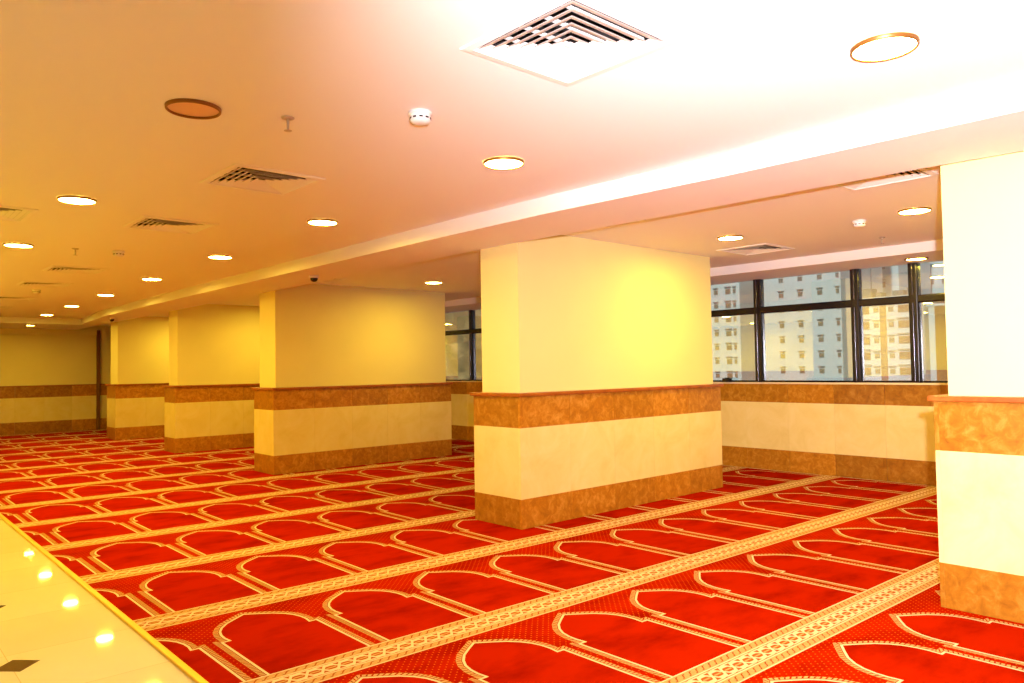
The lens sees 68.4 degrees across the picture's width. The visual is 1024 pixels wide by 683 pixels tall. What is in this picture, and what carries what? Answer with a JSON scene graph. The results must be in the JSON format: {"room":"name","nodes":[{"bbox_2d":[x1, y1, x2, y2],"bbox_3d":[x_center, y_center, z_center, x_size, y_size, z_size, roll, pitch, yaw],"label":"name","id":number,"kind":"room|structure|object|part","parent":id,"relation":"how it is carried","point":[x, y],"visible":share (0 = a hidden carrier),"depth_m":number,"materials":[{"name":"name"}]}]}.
{"room":"mosque","nodes":[
{"label":"mosque","id":0,"kind":"room"},
{"bbox_2d":[0,325,110,434],"bbox_3d":[-11.440,0.888,16.820,11.889,2.593,0.290,1,-3,-42],"label":"wall","id":1,"kind":"structure","parent":0,"point":[52,380],"depth_m":17.46,"materials":[{"name":"beige paint"}]},
{"bbox_3d":[-12.876,-0.251,15.423,7.860,0.128,0.052,1,-3,-42],"label":"cornice","id":2,"kind":"part","parent":1,"relation":"part of","materials":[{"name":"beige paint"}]},
{"bbox_2d":[0,518,194,682],"bbox_3d":[-3.535,1.788,7.972,12.239,0.239,23.900,1,-3,-42],"label":"floor","id":3,"kind":"structure","parent":0,"point":[53,630],"depth_m":3.90,"materials":[{"name":"beige tile"}]},
{"bbox_2d":[0,429,1023,682],"bbox_3d":[-1.899,1.687,9.448,7.493,0.016,23.459,1,-3,-42],"label":"carpet","id":4,"kind":"object","parent":3,"relation":"on","point":[233,572],"visible":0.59,"depth_m":4.81,"materials":[{"name":"red carpet"}]},
{"bbox_2d":[105,317,168,439],"bbox_3d":[-7.090,0.751,16.285,2.911,2.490,0.686,1,-3,-42],"label":"pillar","id":5,"kind":"structure","parent":4,"relation":"on","point":[139,346],"depth_m":15.43,"materials":[{"name":"beige paint"}]},
{"bbox_2d":[162,304,259,452],"bbox_3d":[-4.684,0.621,13.610,2.911,2.490,0.595,1,-3,-42],"label":"pillar","id":6,"kind":"structure","parent":4,"relation":"on","point":[214,349],"depth_m":12.88,"materials":[{"name":"beige paint"}]},
{"bbox_2d":[252,284,452,474],"bbox_3d":[-2.201,0.487,10.847,2.907,2.490,0.650,1,-3,-42],"label":"pillar","id":7,"kind":"structure","parent":4,"relation":"on","point":[350,376],"depth_m":10.44,"materials":[{"name":"beige paint"}]},
{"bbox_2d":[470,235,723,529],"bbox_3d":[0.957,0.320,7.407,3.004,2.490,0.653,1,-3,-42],"label":"pillar","id":8,"kind":"structure","parent":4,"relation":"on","point":[599,394],"depth_m":6.82,"materials":[{"name":"beige paint"}]},
{"bbox_2d":[927,151,1023,623],"bbox_3d":[3.571,0.191,4.852,2.950,2.490,0.652,1,-3,-42],"label":"pillar","id":9,"kind":"structure","parent":4,"relation":"on","point":[979,423],"depth_m":3.95,"materials":[{"name":"beige paint"}]},
{"bbox_2d":[0,0,1023,325],"bbox_3d":[-3.558,-0.833,8.078,12.089,0.001,23.700,1,-3,-42],"label":"ceiling","id":10,"kind":"structure","parent":0,"point":[86,85],"depth_m":3.52,"materials":[{"name":"white paint"}]},
{"bbox_2d":[3,242,33,247],"bbox_3d":[-4.405,-0.898,6.727,0.232,0.096,0.232,1,-3,-42],"label":"recessed light","id":11,"kind":"object","parent":10,"relation":"in","point":[8,244],"visible":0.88,"depth_m":6.70,"materials":[{"name":"white"}]},
{"bbox_2d":[0,296,36,300],"bbox_3d":[-7.555,-0.751,11.411,0.560,0.210,0.560,1,-3,-42],"label":"ceiling vent","id":12,"kind":"object","parent":10,"relation":"in","point":[1,297],"visible":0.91,"depth_m":11.43,"materials":[{"name":"white metal"}]},
{"bbox_2d":[0,205,38,221],"bbox_3d":[-3.730,-1.019,5.335,0.560,0.210,0.560,1,-3,-42],"label":"ceiling vent","id":13,"kind":"object","parent":10,"relation":"in","point":[7,213],"visible":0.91,"depth_m":5.42,"materials":[{"name":"white metal"}]},
{"bbox_2d":[32,289,40,293],"bbox_3d":[-6.513,-0.682,10.325,0.108,0.054,0.108,-2,-2,25],"label":"smoke detector","id":14,"kind":"object","parent":10,"relation":"attached to","point":[35,291],"visible":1,"depth_m":10.29,"materials":[{"name":"white plastic"}]},
{"bbox_2d":[15,281,73,287],"bbox_3d":[-6.018,-0.834,9.702,0.560,0.210,0.560,1,-3,-42],"label":"ceiling vent","id":15,"kind":"object","parent":10,"relation":"in","point":[22,283],"visible":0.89,"depth_m":9.72,"materials":[{"name":"white metal"}]},
{"bbox_2d":[64,305,79,306],"bbox_3d":[-7.472,-0.641,12.798,0.232,0.096,0.232,1,-3,-42],"label":"recessed light","id":16,"kind":"object","parent":10,"relation":"in","point":[64,305],"visible":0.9,"depth_m":12.79,"materials":[{"name":"white"}]},
{"bbox_2d":[42,265,109,273],"bbox_3d":[-4.862,-0.896,8.402,0.560,0.210,0.560,1,-3,-42],"label":"ceiling vent","id":17,"kind":"object","parent":10,"relation":"in","point":[53,268],"visible":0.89,"depth_m":8.41,"materials":[{"name":"white metal"}]},
{"bbox_2d":[57,195,96,204],"bbox_3d":[-2.897,-0.980,5.019,0.232,0.096,0.232,1,-3,-42],"label":"recessed light","id":18,"kind":"object","parent":10,"relation":"in","point":[69,199],"visible":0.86,"depth_m":5.00,"materials":[{"name":"white"}]},
{"bbox_2d":[97,294,114,295],"bbox_3d":[-5.978,-0.723,11.091,0.232,0.096,0.232,1,-3,-42],"label":"recessed light","id":19,"kind":"object","parent":10,"relation":"in","point":[97,294],"visible":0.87,"depth_m":11.08,"materials":[{"name":"white"}]},
{"bbox_2d":[112,250,124,256],"bbox_3d":[-3.743,-0.834,7.171,0.108,0.054,0.108,-2,-2,25],"label":"smoke detector","id":20,"kind":"object","parent":10,"relation":"attached to","point":[117,253],"visible":1,"depth_m":7.13,"materials":[{"name":"white plastic"}]},
{"bbox_2d":[141,277,161,280],"bbox_3d":[-4.445,-0.809,9.298,0.232,0.096,0.232,1,-3,-42],"label":"recessed light","id":21,"kind":"object","parent":10,"relation":"in","point":[145,278],"visible":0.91,"depth_m":9.28,"materials":[{"name":"white"}]},
{"bbox_2d":[122,215,218,234],"bbox_3d":[-2.702,-1.014,5.963,0.560,0.210,0.560,1,-3,-42],"label":"ceiling vent","id":22,"kind":"object","parent":10,"relation":"in","point":[144,222],"visible":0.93,"depth_m":5.98,"materials":[{"name":"white metal"}]},
{"bbox_3d":[-2.701,-0.947,5.961,0.438,0.012,0.312,1,-3,-42],"label":"damper blade","id":23,"kind":"part","parent":22,"relation":"part of","materials":[{"name":"white metal"}]},
{"bbox_2d":[165,98,221,119],"bbox_3d":[-1.403,-1.062,3.318,0.232,0.096,0.232,1,-3,-42],"label":"recessed light","id":24,"kind":"object","parent":10,"relation":"in","point":[182,107],"visible":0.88,"depth_m":3.31,"materials":[{"name":"brown metal"}]},
{"bbox_2d":[208,255,231,258],"bbox_3d":[-2.943,-0.891,7.598,0.232,0.096,0.232,1,-3,-42],"label":"recessed light","id":25,"kind":"object","parent":10,"relation":"in","point":[209,256],"visible":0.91,"depth_m":7.58,"materials":[{"name":"white"}]},
{"bbox_2d":[199,163,325,195],"bbox_3d":[-1.525,-1.079,4.602,0.560,0.210,0.560,1,-3,-42],"label":"ceiling vent","id":26,"kind":"object","parent":10,"relation":"in","point":[236,175],"visible":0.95,"depth_m":4.62,"materials":[{"name":"white metal"}]},
{"bbox_3d":[-1.524,-1.012,4.600,0.438,0.012,0.312,1,-3,-42],"label":"damper blade","id":27,"kind":"part","parent":26,"relation":"part of","materials":[{"name":"white metal"}]},
{"bbox_2d":[281,116,294,131],"bbox_3d":[-1.031,-0.999,3.468,0.060,0.062,0.060,-1,-2,8],"label":"sprinkler","id":28,"kind":"object","parent":10,"relation":"attached to","point":[287,118],"visible":1,"depth_m":3.46,"materials":[{"name":"silver metal"}]},
{"bbox_2d":[307,219,337,225],"bbox_3d":[-1.483,-0.972,5.900,0.232,0.096,0.232,1,-3,-42],"label":"recessed light","id":29,"kind":"object","parent":10,"relation":"in","point":[317,222],"visible":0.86,"depth_m":5.87,"materials":[{"name":"white"}]},
{"bbox_2d":[408,108,431,125],"bbox_3d":[-0.416,-1.015,3.422,0.108,0.054,0.108,-2,-2,25],"label":"smoke detector","id":30,"kind":"object","parent":10,"relation":"attached to","point":[418,116],"visible":1,"depth_m":3.39,"materials":[{"name":"white plastic"}]},
{"bbox_2d":[425,281,441,283],"bbox_3d":[-1.058,-0.833,10.152,0.232,0.096,0.232,1,-3,-42],"label":"recessed light","id":31,"kind":"object","parent":10,"relation":"in","point":[427,282],"visible":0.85,"depth_m":10.09,"materials":[{"name":"white"}]},
{"bbox_2d":[483,156,523,169],"bbox_3d":[-0.048,-1.050,4.274,0.232,0.096,0.232,1,-3,-42],"label":"recessed light","id":32,"kind":"object","parent":10,"relation":"in","point":[501,162],"visible":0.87,"depth_m":4.25,"materials":[{"name":"white"}]},
{"bbox_2d":[0,82,1023,329],"bbox_3d":[-5.319,-0.799,6.493,8.369,0.120,23.500,1,-3,-42],"label":"beam","id":33,"kind":"structure","parent":10,"relation":"attached to","point":[989,123],"depth_m":4.62,"materials":[{"name":"white paint"}]},
{"bbox_2d":[309,275,318,281],"bbox_3d":[-2.180,-0.691,8.302,0.104,0.072,0.104,1,-3,-42],"label":"dome camera","id":34,"kind":"object","parent":33,"relation":"attached to","point":[313,278],"visible":1,"depth_m":8.27,"materials":[{"name":"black plastic"}]},
{"bbox_2d":[459,0,681,86],"bbox_3d":[0.208,-1.171,2.727,0.570,0.210,0.570,1,-3,-42],"label":"ceiling vent","id":35,"kind":"object","parent":10,"relation":"in","point":[567,43],"visible":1,"depth_m":2.75,"materials":[{"name":"white metal"}]},
{"bbox_3d":[0.210,-1.072,2.724,0.032,0.004,0.032,1,-3,-42],"label":"plate","id":36,"kind":"part","parent":35,"relation":"part of","materials":[{"name":"white metal"}]},
{"bbox_3d":[0.210,-1.104,2.725,0.448,0.012,0.319,1,-3,-42],"label":"damper blade","id":37,"kind":"part","parent":35,"relation":"part of","materials":[{"name":"white metal"}]},
{"bbox_2d":[602,220,644,227],"bbox_3d":[0.776,-1.065,6.066,0.420,0.210,0.420,1,-3,-42],"label":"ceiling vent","id":38,"kind":"object","parent":10,"relation":"in","point":[641,220],"visible":0.05,"depth_m":6.19,"materials":[{"name":"white metal"}]},
{"bbox_2d":[445,239,943,312],"bbox_3d":[0.571,-0.720,11.786,0.989,0.101,23.500,1,-3,-42],"label":"beam","id":39,"kind":"structure","parent":10,"relation":"attached to","point":[887,256],"depth_m":8.37,"materials":[{"name":"white paint"}]},
{"bbox_2d":[904,257,927,260],"bbox_3d":[4.206,-0.857,7.842,0.224,0.012,0.224,1,-3,-42],"label":"recessed light","id":40,"kind":"object","parent":39,"relation":"attached to","point":[914,258],"visible":1,"depth_m":7.82,"materials":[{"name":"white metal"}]},
{"bbox_2d":[717,235,743,240],"bbox_3d":[2.006,-0.992,6.926,0.232,0.096,0.232,1,-3,-42],"label":"recessed light","id":41,"kind":"object","parent":10,"relation":"in","point":[726,237],"visible":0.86,"depth_m":6.89,"materials":[{"name":"white"}]},
{"bbox_2d":[716,243,794,255],"bbox_3d":[2.485,-1.036,7.696,0.560,0.210,0.560,1,-3,-42],"label":"ceiling vent","id":42,"kind":"object","parent":10,"relation":"in","point":[765,247],"visible":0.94,"depth_m":7.70,"materials":[{"name":"white metal"}]},
{"bbox_2d":[852,219,866,227],"bbox_3d":[2.868,-0.970,6.220,0.108,0.054,0.108,-2,-2,25],"label":"smoke detector","id":43,"kind":"object","parent":10,"relation":"attached to","point":[856,223],"visible":1,"depth_m":6.19,"materials":[{"name":"white plastic"}]},
{"bbox_2d":[850,32,919,61],"bbox_3d":[1.374,-1.124,2.784,0.232,0.096,0.232,1,-3,-42],"label":"recessed light","id":44,"kind":"object","parent":10,"relation":"in","point":[887,46],"visible":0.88,"depth_m":2.76,"materials":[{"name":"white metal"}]},
{"bbox_2d":[833,168,940,190],"bbox_3d":[2.284,-1.135,4.734,0.560,0.210,0.560,1,-3,-42],"label":"ceiling vent","id":45,"kind":"object","parent":10,"relation":"in","point":[916,174],"visible":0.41,"depth_m":4.82,"materials":[{"name":"white metal"}]},
{"bbox_2d":[898,207,931,214],"bbox_3d":[3.108,-1.047,5.821,0.232,0.096,0.232,1,-3,-42],"label":"recessed light","id":46,"kind":"object","parent":10,"relation":"in","point":[916,210],"visible":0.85,"depth_m":5.79,"materials":[{"name":"white"}]},
{"bbox_2d":[446,381,947,485],"bbox_3d":[0.950,1.230,12.033,0.172,1.192,23.500,1,-3,-42],"label":"wall","id":47,"kind":"structure","parent":0,"point":[867,431],"depth_m":8.86,"materials":[{"name":"beige paint"}]},
{"bbox_2d":[445,310,481,380],"bbox_3d":[-2.906,0.163,16.288,0.124,1.353,12.100,1,-3,-42],"label":"window","id":48,"kind":"structure","parent":47,"relation":"in","point":[471,331],"depth_m":13.84,"materials":[{"name":"black metal"}]},
{"bbox_3d":[0.941,0.645,12.053,0.172,0.022,23.500,1,-3,-42],"label":"sill","id":49,"kind":"part","parent":47,"relation":"part of","materials":[{"name":"beige stone"}]},
{"bbox_2d":[722,378,731,381],"bbox_3d":[2.800,0.499,9.810,0.070,0.058,0.100,1,-3,-42],"label":"box","id":50,"kind":"object","parent":47,"relation":"on","point":[723,379],"visible":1,"depth_m":9.79,"materials":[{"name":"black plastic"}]},
{"bbox_2d":[711,262,947,382],"bbox_3d":[4.946,-0.260,7.557,0.124,1.353,11.400,1,-3,-42],"label":"window","id":51,"kind":"structure","parent":47,"relation":"in","point":[914,298],"depth_m":8.61,"materials":[{"name":"black metal"}]},
{"label":"outside","id":52,"kind":"structure","parent":0,"visible":0},
{"bbox_3d":[120.171,28.415,174.010,388.000,2.000,700.000,1,-3,-42],"label":"ground","id":53,"kind":"structure","parent":52,"visible":0},
{"bbox_2d":[445,310,481,379],"bbox_3d":[-16.005,-4.609,234.817,150.000,78.388,70.000,1,-3,-42],"label":"building","id":54,"kind":"structure","parent":53,"relation":"on","point":[456,346],"depth_m":226.85,"materials":[{"name":"beige"}]},
{"bbox_2d":[711,281,754,379],"bbox_3d":[43.448,-3.509,141.606,14.550,62.000,7.500,1,-3,-42],"label":"building","id":55,"kind":"structure","parent":53,"relation":"on","point":[733,348],"depth_m":136.15,"materials":[{"name":"grey concrete"}]},
{"bbox_2d":[764,267,882,379],"bbox_3d":[53.331,-4.093,129.124,16.550,62.000,13.900,1,-3,-42],"label":"building","id":56,"kind":"structure","parent":53,"relation":"on","point":[813,344],"depth_m":123.03,"materials":[{"name":"grey concrete"}]},
{"bbox_2d":[862,268,944,380],"bbox_3d":[62.227,6.530,119.048,14.550,39.800,9.400,1,-3,-42],"label":"building","id":57,"kind":"structure","parent":53,"relation":"on","point":[886,328],"depth_m":114.37,"materials":[{"name":"grey concrete"}]},
{"bbox_2d":[862,287,907,297],"bbox_3d":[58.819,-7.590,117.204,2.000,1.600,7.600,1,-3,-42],"label":"window pane","id":58,"kind":"object","parent":57,"relation":"on","point":[866,292],"depth_m":117.83,"materials":[{"name":"clear glass"}]},
{"bbox_2d":[882,262,930,295],"bbox_3d":[75.200,4.268,149.534,16.550,46.000,10.400,1,-3,-42],"label":"building","id":59,"kind":"structure","parent":53,"relation":"on","point":[893,277],"depth_m":142.79,"materials":[{"name":"grey concrete"}]},
{"bbox_2d":[926,303,947,380],"bbox_3d":[69.734,10.280,115.121,14.550,31.800,6.000,1,-3,-42],"label":"building","id":60,"kind":"structure","parent":53,"relation":"on","point":[938,367],"depth_m":111.91,"materials":[{"name":"grey concrete"}]},
{"bbox_2d":[930,261,944,293],"bbox_3d":[95.759,4.436,156.578,16.550,45.500,17.400,1,-3,-42],"label":"building","id":61,"kind":"structure","parent":53,"relation":"on","point":[936,268],"depth_m":154.51,"materials":[{"name":"grey concrete"}]}
]}

